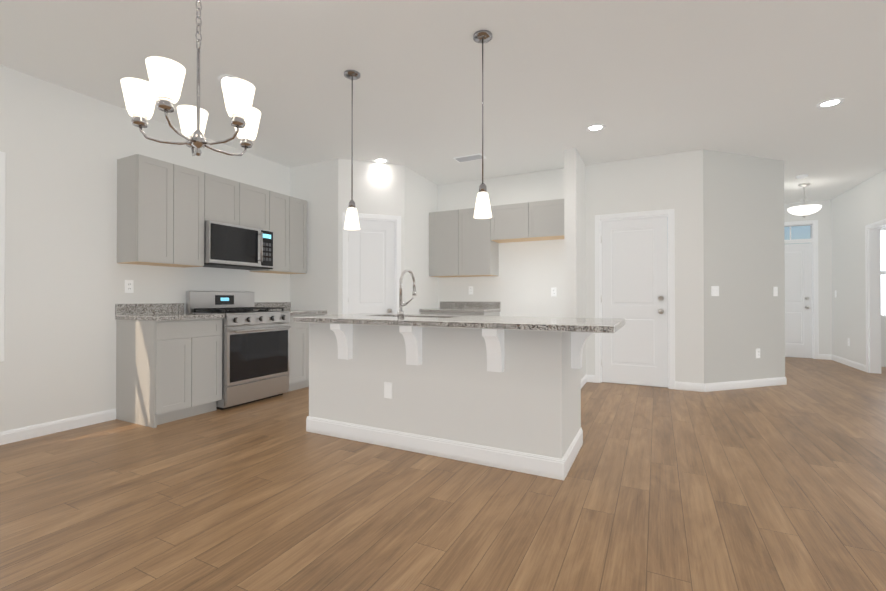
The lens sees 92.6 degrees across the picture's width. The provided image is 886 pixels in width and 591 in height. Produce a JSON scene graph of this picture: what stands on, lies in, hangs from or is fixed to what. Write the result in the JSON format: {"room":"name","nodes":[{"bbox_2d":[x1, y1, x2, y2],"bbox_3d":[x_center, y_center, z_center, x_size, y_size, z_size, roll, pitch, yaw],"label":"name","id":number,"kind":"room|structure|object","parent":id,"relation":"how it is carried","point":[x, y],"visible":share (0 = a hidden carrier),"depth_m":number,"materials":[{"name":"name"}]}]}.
{"room":"kitchen","nodes":[
{"label":"kitchen","id":0,"kind":"room"},
{"bbox_2d":[0,357,885,590],"bbox_3d":[1.771,1.125,2.472,10.000,0.100,13.800,0,0,27],"label":"floor","id":1,"kind":"structure","parent":0,"point":[776,488],"depth_m":2.18,"materials":[{"name":"brown wood"}]},
{"bbox_2d":[115,314,221,427],"bbox_3d":[-2.468,0.648,3.840,0.597,0.870,0.590,0,0,27],"label":"base cabinet","id":2,"kind":"object","parent":1,"relation":"on","point":[168,362],"depth_m":3.62,"materials":[{"name":"grey wood"}]},
{"bbox_2d":[186,291,290,409],"bbox_3d":[-2.094,0.522,4.414,0.693,1.130,0.760,0,0,27],"label":"range","id":3,"kind":"object","parent":1,"relation":"on","point":[255,355],"visible":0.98,"depth_m":4.26,"materials":[{"name":"silver metal"}]},
{"bbox_2d":[279,310,324,391],"bbox_3d":[-1.850,0.656,5.061,0.597,0.870,0.606,0,0,27],"label":"base cabinet","id":4,"kind":"object","parent":1,"relation":"on","point":[299,331],"depth_m":4.83,"materials":[{"name":"grey wood"}]},
{"bbox_2d":[293,317,604,479],"bbox_3d":[-0.008,0.642,3.139,2.134,0.876,0.820,0,0,27],"label":"kitchen island","id":5,"kind":"object","parent":1,"relation":"on","point":[502,392],"depth_m":2.80,"materials":[{"name":"paint"}]},
{"bbox_2d":[397,269,415,316],"bbox_3d":[-0.238,-0.021,3.283,0.140,0.371,0.242,0,0,27],"label":"faucet","id":6,"kind":"object","parent":5,"relation":"on","point":[400,312],"visible":1,"depth_m":3.21,"materials":[{"name":"silver metal"}]},
{"bbox_2d":[445,317,624,328],"bbox_3d":[0.631,0.183,2.993,1.180,0.040,0.350,0,0,27],"label":"island countertop","id":7,"kind":"structure","parent":5,"relation":"on","point":[602,323],"depth_m":2.74,"materials":[{"name":"grey stone"}]},
{"bbox_2d":[419,199,563,315],"bbox_3d":[0.674,-0.046,5.590,1.957,2.280,0.632,0,0,27],"label":"kitchen cabinets","id":8,"kind":"object","parent":1,"relation":"on","point":[463,242],"visible":0.56,"depth_m":5.69,"materials":[{"name":"grey wood"}]},
{"bbox_2d":[0,65,885,431],"bbox_3d":[1.793,-0.300,2.413,9.740,2.750,13.340,0,0,27],"label":"wall","id":9,"kind":"structure","parent":0,"point":[64,149],"depth_m":4.89,"materials":[{"name":"white paint"}]},
{"bbox_2d":[0,151,5,361],"bbox_3d":[-3.487,-0.284,2.611,0.138,1.516,1.101,0,0,27],"label":"window","id":10,"kind":"structure","parent":9,"relation":"in","point":[2,237],"depth_m":3.06,"materials":[{"name":"white"}]},
{"bbox_2d":[0,409,115,444],"bbox_3d":[-4.124,1.022,1.217,0.014,0.092,5.577,0,0,27],"label":"baseboard","id":11,"kind":"structure","parent":9,"relation":"attached to","point":[24,433],"depth_m":3.33,"materials":[{"name":"white wood"}]},
{"bbox_2d":[125,280,133,292],"bbox_3d":[-2.820,-0.082,3.805,0.010,0.116,0.070,0,0,27],"label":"electrical outlet","id":12,"kind":"object","parent":9,"relation":"attached to","point":[129,286],"visible":1,"depth_m":3.81,"materials":[{"name":"white plastic"}]},
{"bbox_2d":[117,154,182,265],"bbox_3d":[-2.642,-0.742,3.804,0.327,0.910,0.353,0,0,27],"label":"upper cabinet","id":13,"kind":"object","parent":9,"relation":"attached to","point":[149,190],"depth_m":3.69,"materials":[{"name":"grey wood"}]},
{"bbox_2d":[171,167,210,267],"bbox_3d":[-2.521,-0.740,4.041,0.327,0.910,0.411,0,0,27],"label":"upper cabinet","id":14,"kind":"object","parent":9,"relation":"attached to","point":[196,184],"depth_m":4.02,"materials":[{"name":"grey wood"}]},
{"bbox_2d":[211,174,246,226],"bbox_3d":[-2.355,-0.961,4.372,0.327,0.465,0.443,0,0,27],"label":"upper cabinet","id":15,"kind":"object","parent":9,"relation":"attached to","point":[228,197],"depth_m":4.33,"materials":[{"name":"grey wood"}]},
{"bbox_2d":[203,220,272,269],"bbox_3d":[-2.227,-0.510,4.487,0.447,0.425,0.762,0,0,27],"label":"microwave","id":16,"kind":"object","parent":15,"relation":"attached to","point":[229,246],"visible":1,"depth_m":4.35,"materials":[{"name":"silver metal"}]},
{"bbox_2d":[247,184,270,230],"bbox_3d":[-2.207,-0.959,4.664,0.327,0.465,0.443,0,0,27],"label":"upper cabinet","id":17,"kind":"object","parent":9,"relation":"attached to","point":[258,199],"depth_m":4.66,"materials":[{"name":"grey wood"}]},
{"bbox_2d":[250,191,294,273],"bbox_3d":[-2.042,-0.735,4.988,0.327,0.910,0.404,0,0,27],"label":"upper cabinet","id":18,"kind":"object","parent":9,"relation":"attached to","point":[282,206],"depth_m":4.97,"materials":[{"name":"grey wood"}]},
{"bbox_2d":[295,198,306,273],"bbox_3d":[-1.926,-0.733,5.219,0.327,0.910,0.345,0,0,27],"label":"upper cabinet","id":19,"kind":"object","parent":9,"relation":"attached to","point":[300,205],"depth_m":5.21,"materials":[{"name":"grey wood"}]},
{"bbox_2d":[348,220,394,313],"bbox_3d":[-0.887,0.075,5.280,0.449,2.017,0.442,0,0,27],"label":"pantry door","id":20,"kind":"structure","parent":9,"relation":"in","point":[371,267],"depth_m":5.28,"materials":[{"name":"white wood"}]},
{"bbox_2d":[342,212,400,313],"bbox_3d":[-0.885,0.043,5.264,0.567,2.097,0.566,0,0,27],"label":"door frame","id":21,"kind":"structure","parent":9,"relation":"attached to","point":[371,217],"depth_m":5.22,"materials":[{"name":"white wood"}]},
{"bbox_2d":[469,286,472,293],"bbox_3d":[0.399,-0.073,6.081,0.070,0.116,0.010,0,0,27],"label":"electrical outlet","id":22,"kind":"object","parent":9,"relation":"attached to","point":[470,289],"visible":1,"depth_m":6.08,"materials":[{"name":"white plastic"}]},
{"bbox_2d":[551,288,556,295],"bbox_3d":[1.452,-0.046,5.548,0.070,0.116,0.010,0,0,27],"label":"electrical outlet","id":23,"kind":"object","parent":9,"relation":"attached to","point":[553,291],"visible":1,"depth_m":5.54,"materials":[{"name":"white plastic"}]},
{"bbox_2d":[581,374,587,387],"bbox_3d":[1.657,1.045,5.044,0.014,0.092,0.714,0,0,27],"label":"baseboard","id":24,"kind":"structure","parent":9,"relation":"attached to","point":[585,379],"depth_m":5.17,"materials":[{"name":"white wood"}]},
{"bbox_2d":[601,216,667,386],"bbox_3d":[2.306,0.075,5.132,0.741,2.017,0.112,0,0,27],"label":"door","id":25,"kind":"structure","parent":9,"relation":"in","point":[634,273],"depth_m":5.14,"materials":[{"name":"white wood"}]},
{"bbox_2d":[595,209,674,388],"bbox_3d":[2.328,0.043,5.168,0.879,2.097,0.138,0,0,27],"label":"door frame","id":26,"kind":"structure","parent":9,"relation":"attached to","point":[669,213],"depth_m":5.00,"materials":[{"name":"white wood"}]},
{"bbox_2d":[711,286,718,295],"bbox_3d":[3.117,-0.051,4.842,0.116,0.116,0.012,0,0,-18],"label":"switch","id":27,"kind":"object","parent":9,"relation":"attached to","point":[714,290],"visible":1,"depth_m":4.84,"materials":[{"name":"white plastic"}]},
{"bbox_2d":[675,377,786,391],"bbox_3d":[3.447,1.045,5.052,1.218,0.092,0.944,0,0,27],"label":"baseboard","id":28,"kind":"structure","parent":9,"relation":"attached to","point":[719,386],"depth_m":4.90,"materials":[{"name":"white wood"}]},
{"bbox_2d":[756,348,759,357],"bbox_3d":[3.763,0.691,5.050,0.070,0.116,0.010,0,0,-18],"label":"outlet","id":29,"kind":"object","parent":9,"relation":"attached to","point":[757,352],"visible":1,"depth_m":5.05,"materials":[{"name":"white plastic"}]},
{"bbox_2d":[773,287,777,295],"bbox_3d":[4.048,-0.049,5.147,0.070,0.116,0.012,0,0,-18],"label":"switch","id":30,"kind":"object","parent":9,"relation":"attached to","point":[775,291],"visible":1,"depth_m":5.14,"materials":[{"name":"white plastic"}]},
{"bbox_2d":[784,225,811,239],"bbox_3d":[6.090,-1.124,7.644,0.886,0.260,0.026,0,0,27],"label":"transom","id":31,"kind":"object","parent":9,"relation":"attached to","point":[796,232],"visible":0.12,"depth_m":7.56,"materials":[{"name":"clear glass"}]},
{"bbox_2d":[785,243,811,357],"bbox_3d":[6.067,0.089,7.599,0.886,2.017,0.112,0,0,27],"label":"front door","id":32,"kind":"structure","parent":9,"relation":"in","point":[798,300],"depth_m":7.50,"materials":[{"name":"white wood"}]},
{"bbox_2d":[784,220,818,358],"bbox_3d":[6.089,-0.102,7.636,1.024,2.417,0.138,0,0,27],"label":"door frame","id":33,"kind":"structure","parent":9,"relation":"attached to","point":[813,239],"depth_m":7.37,"materials":[{"name":"white wood"}]},
{"bbox_2d":[830,354,865,371],"bbox_3d":[6.370,1.054,6.660,0.014,0.092,1.373,0,0,27],"label":"baseboard","id":34,"kind":"structure","parent":9,"relation":"attached to","point":[847,362],"depth_m":6.61,"materials":[{"name":"white wood"}]},
{"bbox_2d":[865,219,885,373],"bbox_3d":[5.867,0.045,5.544,0.138,2.097,1.084,0,0,27],"label":"door frame","id":35,"kind":"structure","parent":9,"relation":"attached to","point":[873,290],"depth_m":5.97,"materials":[{"name":"white wood"}]},
{"bbox_2d":[880,231,885,314],"bbox_3d":[7.371,-0.352,6.240,1.560,1.400,0.025,0,0,27],"label":"room window","id":36,"kind":"structure","parent":9,"relation":"in","point":[883,271],"depth_m":6.53,"materials":[{"name":"white"}]},
{"bbox_2d":[0,0,885,203],"bbox_3d":[1.771,-1.725,2.489,10.000,0.100,13.800,0,0,27],"label":"ceiling","id":37,"kind":"structure","parent":0,"point":[648,78],"depth_m":3.18,"materials":[{"name":"white paint"}]},
{"bbox_2d":[120,0,260,155],"bbox_3d":[-0.926,-1.107,1.630,0.474,1.145,0.474,0,0,27],"label":"chandelier","id":38,"kind":"object","parent":37,"relation":"hanging from","point":[163,86],"visible":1,"depth_m":1.54,"materials":[{"name":"white glass"}]},
{"bbox_2d":[218,75,237,81],"bbox_3d":[-1.646,-1.665,3.288,0.183,0.009,0.183,0,0,-12],"label":"recessed light","id":39,"kind":"object","parent":37,"relation":"in","point":[220,77],"depth_m":3.22,"materials":[{"name":"white"}]},
{"bbox_2d":[344,70,359,229],"bbox_3d":[-0.685,-1.085,3.190,0.124,1.170,0.124,0,0,27],"label":"pendant light","id":40,"kind":"object","parent":37,"relation":"hanging from","point":[351,221],"visible":1,"depth_m":3.17,"materials":[{"name":"white glass"}]},
{"bbox_2d":[373,158,387,162],"bbox_3d":[-0.761,-1.653,5.193,0.183,0.009,0.183,0,0,-12],"label":"recessed light","id":41,"kind":"object","parent":37,"relation":"in","point":[378,160],"depth_m":5.19,"materials":[{"name":"white"}]},
{"bbox_2d":[453,153,485,162],"bbox_3d":[0.321,-1.653,5.094,0.360,0.012,0.180,0,0,27],"label":"ceiling vent","id":42,"kind":"object","parent":37,"relation":"in","point":[478,156],"visible":0.92,"depth_m":5.08,"materials":[{"name":"white metal"}]},
{"bbox_2d":[473,30,491,218],"bbox_3d":[0.256,-1.088,2.725,0.124,1.170,0.124,0,0,27],"label":"pendant light","id":43,"kind":"object","parent":37,"relation":"hanging from","point":[482,206],"visible":0.98,"depth_m":2.70,"materials":[{"name":"white glass"}]},
{"bbox_2d":[586,124,604,131],"bbox_3d":[1.511,-1.659,4.189,0.183,0.009,0.183,0,0,-12],"label":"recessed light","id":44,"kind":"object","parent":37,"relation":"in","point":[595,127],"depth_m":4.18,"materials":[{"name":"white"}]},
{"bbox_2d":[796,174,807,178],"bbox_3d":[4.958,-1.637,5.841,0.130,0.035,0.130,0,0,27],"label":"smoke detector","id":45,"kind":"object","parent":37,"relation":"attached to","point":[803,176],"visible":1,"depth_m":5.81,"materials":[{"name":"white plastic"}]},
{"bbox_2d":[787,183,821,217],"bbox_3d":[5.358,-1.402,6.276,0.390,0.500,0.390,0,0,27],"label":"bowl light","id":46,"kind":"object","parent":37,"relation":"hanging from","point":[804,210],"visible":1,"depth_m":6.21,"materials":[{"name":"white glass"}]},
{"bbox_2d":[816,98,844,107],"bbox_3d":[3.351,-1.662,3.662,0.183,0.009,0.183,0,0,18],"label":"recessed light","id":47,"kind":"object","parent":37,"relation":"in","point":[823,104],"depth_m":3.66,"materials":[{"name":"white"}]}
]}

